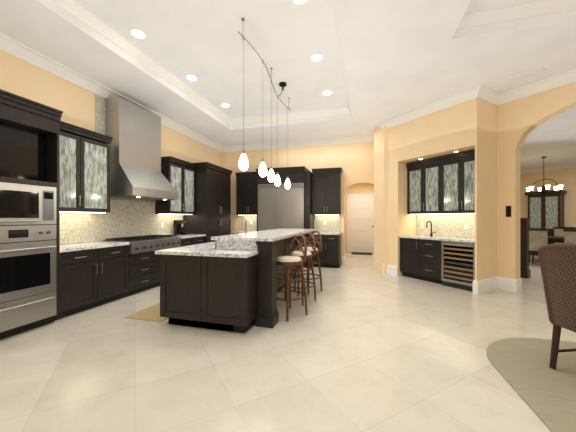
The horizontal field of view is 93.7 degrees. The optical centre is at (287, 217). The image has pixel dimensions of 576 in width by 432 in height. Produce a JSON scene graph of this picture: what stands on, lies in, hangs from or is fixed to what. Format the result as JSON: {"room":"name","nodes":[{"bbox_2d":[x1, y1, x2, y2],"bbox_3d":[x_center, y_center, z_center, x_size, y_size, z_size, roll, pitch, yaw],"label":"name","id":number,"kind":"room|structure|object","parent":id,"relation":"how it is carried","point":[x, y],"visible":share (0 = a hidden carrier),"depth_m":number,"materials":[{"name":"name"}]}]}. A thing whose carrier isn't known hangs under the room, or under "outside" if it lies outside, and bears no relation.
{"room":"kitchen","nodes":[
{"label":"kitchen","id":0,"kind":"room"},
{"bbox_2d":[0,50,221,244],"bbox_3d":[-3.712,-0.650,3.302,0.200,3.940,11.580,0,0,16],"label":"wall","id":1,"kind":"structure","parent":0,"point":[75,104],"depth_m":4.15,"materials":[{"name":"paint"}]},
{"bbox_2d":[60,121,112,212],"bbox_3d":[-3.196,-0.701,4.013,0.405,1.238,0.975,0,0,16],"label":"upper cabinet","id":2,"kind":"object","parent":1,"relation":"attached to","point":[84,170],"visible":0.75,"depth_m":4.01,"materials":[{"name":"brown wood"}]},
{"bbox_2d":[60,94,182,243],"bbox_3d":[-3.075,-0.850,5.191,0.009,2.490,3.310,0,0,16],"label":"backsplash","id":3,"kind":"structure","parent":1,"relation":"attached to","point":[126,217],"depth_m":4.88,"materials":[{"name":"tile"}]},
{"bbox_2d":[106,97,177,199],"bbox_3d":[-2.745,-1.228,5.161,0.630,1.725,1.160,0,0,16],"label":"range hood","id":4,"kind":"object","parent":1,"relation":"attached to","point":[133,130],"visible":0.88,"depth_m":4.89,"materials":[{"name":"silver metal"}]},
{"bbox_2d":[155,156,195,214],"bbox_3d":[-2.568,-0.701,6.277,0.405,1.238,0.945,0,0,16],"label":"upper cabinet","id":5,"kind":"object","parent":1,"relation":"attached to","point":[178,174],"visible":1,"depth_m":6.12,"materials":[{"name":"brown wood"}]},
{"bbox_2d":[231,231,254,233],"bbox_3d":[-1.181,0.860,8.042,0.785,0.920,0.683,0,0,16],"label":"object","id":6,"kind":"structure","parent":0,"point":[236,232],"depth_m":7.86,"materials":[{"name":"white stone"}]},
{"bbox_2d":[0,252,575,431],"bbox_3d":[6.148,1.370,5.144,18.900,0.100,20.800,0,0,16],"label":"floor","id":7,"kind":"structure","parent":0,"point":[362,346],"depth_m":2.42,"materials":[{"name":"tile"}]},
{"bbox_2d":[0,89,62,339],"bbox_3d":[-3.291,-0.010,3.048,0.739,2.660,0.915,0,0,16],"label":"oven cabinet","id":8,"kind":"object","parent":7,"relation":"on","point":[29,214],"visible":1,"depth_m":3.12,"materials":[{"name":"black wood"}]},
{"bbox_2d":[54,246,129,320],"bbox_3d":[-3.078,0.880,4.029,0.626,0.880,1.080,0,0,16],"label":"base cabinet","id":9,"kind":"object","parent":7,"relation":"on","point":[95,274],"depth_m":3.88,"materials":[{"name":"brown wood"}]},
{"bbox_2d":[60,242,129,253],"bbox_3d":[-3.064,0.420,4.023,0.656,0.040,1.076,0,0,16],"label":"countertop","id":10,"kind":"structure","parent":9,"relation":"on","point":[66,249],"depth_m":3.93,"materials":[{"name":"white stone"}]},
{"bbox_2d":[130,250,157,294],"bbox_3d":[-2.858,0.960,4.823,0.626,0.720,0.692,0,0,16],"label":"base cabinet","id":11,"kind":"object","parent":7,"relation":"on","point":[143,266],"depth_m":4.78,"materials":[{"name":"brown wood"}]},
{"bbox_2d":[103,235,180,253],"bbox_3d":[-2.709,0.476,5.141,0.692,0.243,1.250,0,0,16],"label":"range","id":12,"kind":"object","parent":11,"relation":"on","point":[144,243],"visible":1,"depth_m":4.92,"materials":[{"name":"silver metal"}]},
{"bbox_2d":[125,303,167,321],"bbox_3d":[-1.693,1.315,4.185,0.560,0.009,1.440,0,0,16],"label":"rug","id":13,"kind":"object","parent":7,"relation":"on","point":[151,313],"visible":0.36,"depth_m":3.63,"materials":[{"name":"beige fabric"}]},
{"bbox_2d":[158,246,181,285],"bbox_3d":[-2.673,0.960,5.489,0.626,0.720,0.692,0,0,16],"label":"base cabinet","id":14,"kind":"object","parent":7,"relation":"on","point":[181,246],"depth_m":5.14,"materials":[{"name":"brown wood"}]},
{"bbox_2d":[181,238,204,246],"bbox_3d":[-2.466,0.880,6.233,0.626,0.880,0.974,0,0,16],"label":"base cabinet","id":15,"kind":"object","parent":7,"relation":"on","point":[184,241],"depth_m":6.10,"materials":[{"name":"brown wood"}]},
{"bbox_2d":[178,234,205,237],"bbox_3d":[-2.451,0.420,6.232,0.656,0.040,0.969,0,0,16],"label":"countertop","id":16,"kind":"structure","parent":15,"relation":"on","point":[188,235],"depth_m":6.23,"materials":[{"name":"white stone"}]},
{"bbox_2d":[174,220,186,234],"bbox_3d":[-2.531,0.223,6.357,0.245,0.345,0.180,0,0,16],"label":"coffee maker","id":17,"kind":"object","parent":16,"relation":"on","point":[179,229],"visible":1,"depth_m":6.30,"materials":[{"name":"black"}]},
{"bbox_2d":[183,166,230,242],"bbox_3d":[-2.147,0.013,7.312,0.666,2.614,1.255,0,0,16],"label":"tall cabinet","id":18,"kind":"object","parent":7,"relation":"on","point":[210,217],"depth_m":6.80,"materials":[{"name":"brown wood"}]},
{"bbox_2d":[155,230,310,332],"bbox_3d":[-0.528,0.800,4.629,1.421,1.040,3.100,0,0,16],"label":"kitchen island","id":19,"kind":"object","parent":7,"relation":"on","point":[231,283],"depth_m":3.23,"materials":[{"name":"black wood"}]},
{"bbox_2d":[155,252,246,259],"bbox_3d":[-0.989,0.420,3.299,1.210,0.040,0.370,0,0,16],"label":"island countertop","id":20,"kind":"structure","parent":19,"relation":"on","point":[238,255],"depth_m":3.13,"materials":[{"name":"white stone"}]},
{"bbox_2d":[211,228,314,239],"bbox_3d":[-0.186,0.260,4.716,0.840,0.040,2.910,0,0,16],"label":"island countertop","id":21,"kind":"structure","parent":19,"relation":"on","point":[281,233],"depth_m":3.87,"materials":[{"name":"white stone"}]},
{"bbox_2d":[233,215,246,232],"bbox_3d":[-0.787,0.177,4.663,0.265,0.443,0.223,0,0,16],"label":"island faucet","id":22,"kind":"object","parent":21,"relation":"on","point":[243,217],"visible":0.6,"depth_m":4.57,"materials":[{"name":"silver metal"}]},
{"bbox_2d":[256,166,308,265],"bbox_3d":[-0.134,-0.030,7.729,1.390,2.700,0.725,0,0,16],"label":"refrigerator","id":23,"kind":"object","parent":7,"relation":"on","point":[280,206],"visible":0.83,"depth_m":7.42,"materials":[{"name":"silver metal"}]},
{"bbox_2d":[277,234,307,320],"bbox_3d":[0.019,0.771,3.677,0.474,1.076,0.454,0,0,-41],"label":"bar stool","id":24,"kind":"object","parent":7,"relation":"on","point":[288,261],"visible":0.85,"depth_m":3.64,"materials":[{"name":"beige wood"}]},
{"bbox_2d":[284,232,315,305],"bbox_3d":[0.203,0.771,4.270,0.454,1.076,0.474,0,0,40],"label":"bar stool","id":25,"kind":"object","parent":7,"relation":"on","point":[300,254],"visible":0.65,"depth_m":4.27,"materials":[{"name":"beige wood"}]},
{"bbox_2d":[294,231,321,294],"bbox_3d":[0.369,0.771,4.867,0.474,1.076,0.454,0,0,-42],"label":"bar stool","id":26,"kind":"object","parent":7,"relation":"on","point":[308,273],"visible":0.67,"depth_m":4.84,"materials":[{"name":"beige wood"}]},
{"bbox_2d":[305,171,341,267],"bbox_3d":[0.987,0.030,7.440,0.915,2.580,0.683,0,0,16],"label":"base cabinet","id":27,"kind":"object","parent":7,"relation":"on","point":[329,254],"visible":0.77,"depth_m":7.19,"materials":[{"name":"brown wood"}]},
{"bbox_2d":[352,252,371,254],"bbox_3d":[2.727,1.313,9.984,0.720,0.011,0.540,0,0,16],"label":"rug","id":28,"kind":"object","parent":7,"relation":"on","point":[359,253],"visible":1,"depth_m":9.95,"materials":[{"name":"brown fabric"}]},
{"bbox_2d":[400,239,418,278],"bbox_3d":[2.912,0.880,6.065,0.596,0.880,0.480,0,0,-29],"label":"base cabinet","id":29,"kind":"object","parent":7,"relation":"on","point":[409,248],"depth_m":5.92,"materials":[{"name":"brown wood"}]},
{"bbox_2d":[419,239,442,283],"bbox_3d":[3.132,0.880,5.677,0.596,0.880,0.537,0,0,-29],"label":"base cabinet","id":30,"kind":"object","parent":7,"relation":"on","point":[420,257],"depth_m":5.50,"materials":[{"name":"brown wood"}]},
{"bbox_2d":[399,235,474,242],"bbox_3d":[3.170,0.420,5.579,0.624,0.040,1.580,0,0,-29],"label":"countertop","id":31,"kind":"structure","parent":30,"relation":"on","point":[404,236],"depth_m":5.54,"materials":[{"name":"white stone"}]},
{"bbox_2d":[426,221,434,235],"bbox_3d":[3.105,0.228,5.865,0.199,0.343,0.128,0,0,-29],"label":"bar faucet","id":32,"kind":"object","parent":31,"relation":"on","point":[431,234],"visible":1,"depth_m":5.92,"materials":[{"name":"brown metal"}]},
{"bbox_2d":[441,241,474,291],"bbox_3d":[3.393,0.882,5.154,0.655,0.875,0.620,0,0,-29],"label":"wine cooler","id":33,"kind":"object","parent":7,"relation":"on","point":[458,265],"visible":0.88,"depth_m":5.01,"materials":[{"name":"black"}]},
{"bbox_2d":[520,218,530,278],"bbox_3d":[4.899,0.660,6.610,0.160,1.320,1.580,0,0,-29],"label":"newel post","id":34,"kind":"object","parent":7,"relation":"on","point":[525,271],"visible":0.29,"depth_m":5.95,"materials":[{"name":"black wood"}]},
{"bbox_2d":[486,338,575,431],"bbox_3d":[3.189,1.314,0.236,3.780,0.010,4.960,0,0,16],"label":"rug","id":35,"kind":"object","parent":7,"relation":"on","point":[541,387],"visible":0.92,"depth_m":2.24,"materials":[{"name":"beige fabric"}]},
{"bbox_2d":[538,243,575,368],"bbox_3d":[2.518,0.751,2.131,0.699,1.110,0.608,0,0,-6],"label":"wicker chair","id":36,"kind":"object","parent":35,"relation":"on","point":[558,265],"visible":0.98,"depth_m":2.23,"materials":[{"name":"brown wicker"}]},
{"bbox_2d":[529,228,548,263],"bbox_3d":[6.963,0.800,7.490,0.480,1.040,0.500,0,0,-29],"label":"dining chair","id":37,"kind":"object","parent":7,"relation":"on","point":[538,237],"visible":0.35,"depth_m":7.35,"materials":[{"name":"beige fabric"}]},
{"bbox_2d":[525,190,566,255],"bbox_3d":[9.033,0.195,9.488,0.460,2.250,0.980,0,0,-29],"label":"china cabinet","id":38,"kind":"object","parent":7,"relation":"on","point":[546,212],"visible":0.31,"depth_m":9.31,"materials":[{"name":"black wood"}]},
{"bbox_2d":[529,236,563,262],"bbox_3d":[7.967,0.935,7.483,1.100,0.770,2.000,0,0,-29],"label":"dining table","id":39,"kind":"object","parent":7,"relation":"on","point":[558,239],"visible":0.15,"depth_m":7.54,"materials":[{"name":"black wood"}]},
{"bbox_2d":[553,227,575,242],"bbox_3d":[8.478,0.800,8.347,0.480,1.040,0.500,0,0,-29],"label":"dining chair","id":40,"kind":"object","parent":7,"relation":"on","point":[558,231],"visible":0.06,"depth_m":8.51,"materials":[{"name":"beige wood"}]},
{"bbox_2d":[563,229,575,243],"bbox_3d":[7.357,0.800,6.794,0.480,1.040,0.500,0,0,-29],"label":"dining chair","id":41,"kind":"object","parent":7,"relation":"on","point":[569,235],"visible":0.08,"depth_m":6.78,"materials":[{"name":"beige fabric"}]},
{"bbox_2d":[0,0,575,146],"bbox_3d":[6.245,-2.435,5.117,18.700,0.370,20.800,0,0,16],"label":"ceiling","id":42,"kind":"structure","parent":0,"point":[383,61],"depth_m":3.82,"materials":[{"name":"paint"}]},
{"bbox_2d":[129,28,146,38],"bbox_3d":[-2.006,-2.466,3.618,0.205,0.007,0.208,0,0,15],"label":"recessed light","id":43,"kind":"object","parent":42,"relation":"in","point":[141,34],"depth_m":3.60,"materials":[{"name":"white"}]},
{"bbox_2d":[185,74,197,80],"bbox_3d":[-1.693,-2.466,4.745,0.205,0.007,0.208,0,0,15],"label":"recessed light","id":44,"kind":"object","parent":42,"relation":"in","point":[190,77],"depth_m":4.73,"materials":[{"name":"white"}]},
{"bbox_2d":[221,103,229,106],"bbox_3d":[-1.370,-2.466,5.911,0.205,0.007,0.208,0,0,15],"label":"recessed light","id":45,"kind":"object","parent":42,"relation":"in","point":[223,104],"depth_m":5.91,"materials":[{"name":"white"}]},
{"bbox_2d":[238,18,290,188],"bbox_3d":[-0.270,-1.530,4.449,0.262,1.879,2.473,0,0,16],"label":"pendant light","id":46,"kind":"object","parent":42,"relation":"hanging from","point":[244,164],"visible":0.98,"depth_m":3.85,"materials":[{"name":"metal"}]},
{"bbox_2d":[291,0,307,4],"bbox_3d":[0.133,-2.466,3.024,0.205,0.007,0.208,0,0,15],"label":"recessed light","id":47,"kind":"object","parent":42,"relation":"in","point":[297,2],"depth_m":3.08,"materials":[{"name":"white"}]},
{"bbox_2d":[310,53,323,61],"bbox_3d":[0.446,-2.466,4.152,0.205,0.007,0.208,0,0,15],"label":"recessed light","id":48,"kind":"object","parent":42,"relation":"in","point":[316,57],"depth_m":4.14,"materials":[{"name":"white"}]},
{"bbox_2d":[322,90,331,94],"bbox_3d":[0.769,-2.466,5.318,0.205,0.007,0.208,0,0,15],"label":"recessed light","id":49,"kind":"object","parent":42,"relation":"in","point":[327,92],"depth_m":5.30,"materials":[{"name":"white"}]},
{"bbox_2d":[509,67,544,81],"bbox_3d":[3.732,-2.242,4.226,0.160,0.016,0.400,0,0,-29],"label":"ceiling vent","id":50,"kind":"object","parent":42,"relation":"in","point":[528,73],"visible":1,"depth_m":4.20,"materials":[{"name":"white metal"}]},
{"bbox_2d":[222,142,373,264],"bbox_3d":[0.140,-0.650,8.139,5.040,3.940,0.200,0,0,16],"label":"wall","id":51,"kind":"structure","parent":0,"point":[355,161],"depth_m":7.80,"materials":[{"name":"paint"}]},
{"bbox_2d":[236,172,256,214],"bbox_3d":[-1.144,-0.721,8.176,0.785,1.278,0.405,0,0,16],"label":"upper cabinet","id":52,"kind":"object","parent":51,"relation":"attached to","point":[246,193],"visible":0.69,"depth_m":8.04,"materials":[{"name":"brown wood"}]},
{"bbox_2d":[241,215,340,231],"bbox_3d":[0.015,0.155,8.061,3.080,0.480,0.007,0,0,16],"label":"backsplash","id":53,"kind":"structure","parent":51,"relation":"attached to","point":[333,223],"depth_m":7.80,"materials":[{"name":"tile"}]},
{"bbox_2d":[312,167,342,214],"bbox_3d":[1.103,-0.721,7.552,0.810,1.278,0.405,0,0,16],"label":"upper cabinet","id":54,"kind":"object","parent":51,"relation":"attached to","point":[326,191],"visible":1,"depth_m":7.41,"materials":[{"name":"brown wood"}]},
{"bbox_2d":[345,125,388,273],"bbox_3d":[2.327,-0.650,8.502,1.740,3.940,4.170,0,0,16],"label":"wall","id":55,"kind":"structure","parent":0,"point":[363,188],"depth_m":6.35,"materials":[{"name":"paint"}]},
{"bbox_2d":[347,193,373,252],"bbox_3d":[2.807,0.193,10.271,1.100,2.245,0.096,0,0,16],"label":"hall door","id":56,"kind":"structure","parent":55,"relation":"in","point":[361,222],"depth_m":10.31,"materials":[{"name":"white wood"}]},
{"bbox_2d":[374,81,575,280],"bbox_3d":[4.293,-0.650,3.842,0.920,3.940,7.120,0,0,-30],"label":"wall","id":57,"kind":"structure","parent":0,"point":[492,136],"depth_m":4.96,"materials":[{"name":"paint"}]},
{"bbox_2d":[387,265,397,275],"bbox_3d":[2.393,1.205,6.268,0.263,0.230,0.300,0,0,15],"label":"baseboard","id":58,"kind":"structure","parent":57,"relation":"attached to","point":[391,269],"depth_m":6.20,"materials":[{"name":"white"}]},
{"bbox_2d":[407,159,441,214],"bbox_3d":[3.116,-0.635,5.969,0.335,1.089,0.848,0,0,-29],"label":"upper cabinet","id":59,"kind":"object","parent":57,"relation":"attached to","point":[424,180],"depth_m":5.86,"materials":[{"name":"brown wood"}]},
{"bbox_2d":[416,214,474,237],"bbox_3d":[3.438,0.155,5.731,0.009,0.480,1.580,0,0,-29],"label":"backsplash","id":60,"kind":"structure","parent":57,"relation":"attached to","point":[450,225],"depth_m":5.77,"materials":[{"name":"tile"}]},
{"bbox_2d":[442,155,474,213],"bbox_3d":[3.476,-0.635,5.332,0.335,1.089,0.848,0,0,-29],"label":"upper cabinet","id":61,"kind":"object","parent":57,"relation":"attached to","point":[444,185],"depth_m":5.25,"materials":[{"name":"brown wood"}]},
{"bbox_2d":[473,280,478,293],"bbox_3d":[3.268,1.205,4.720,0.069,0.230,0.107,0,0,15],"label":"baseboard","id":62,"kind":"structure","parent":57,"relation":"attached to","point":[475,283],"depth_m":4.69,"materials":[{"name":"white"}]},
{"bbox_2d":[479,276,521,293],"bbox_3d":[3.778,1.205,4.866,0.868,0.230,0.422,0,0,15],"label":"baseboard","id":63,"kind":"structure","parent":57,"relation":"attached to","point":[495,283],"depth_m":4.86,"materials":[{"name":"white"}]},
{"bbox_2d":[506,206,510,216],"bbox_3d":[3.994,-0.120,4.891,0.007,0.200,0.080,0,0,-29],"label":"switch plate","id":64,"kind":"object","parent":57,"relation":"attached to","point":[508,211],"visible":1,"depth_m":4.89,"materials":[{"name":"brown metal"}]},
{"bbox_2d":[526,156,562,197],"bbox_3d":[7.531,-1.200,7.949,0.744,1.199,0.825,0,0,-29],"label":"dining chandelier","id":65,"kind":"object","parent":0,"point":[543,189],"visible":1,"depth_m":7.92,"materials":[{"name":"white glass"}]},
{"bbox_2d":[520,107,575,226],"bbox_3d":[7.707,-0.650,5.728,6.880,3.940,8.200,0,0,-29],"label":"wall","id":66,"kind":"structure","parent":0,"point":[553,140],"depth_m":8.17,"materials":[{"name":"paint"}]},
{"bbox_2d":[0,33,575,152],"bbox_3d":[1.258,-2.175,1.820,10.172,0.150,11.380,0,0,16],"label":"crown molding","id":67,"kind":"structure","parent":66,"relation":"attached to","point":[15,48],"depth_m":4.79,"materials":[{"name":"white paint"}]},
{"bbox_2d":[520,164,575,173],"bbox_3d":[10.484,-1.735,7.299,0.100,0.130,7.800,0,0,-29],"label":"crown molding","id":68,"kind":"structure","parent":66,"relation":"attached to","point":[560,167],"depth_m":9.48,"materials":[{"name":"white"}]}
]}

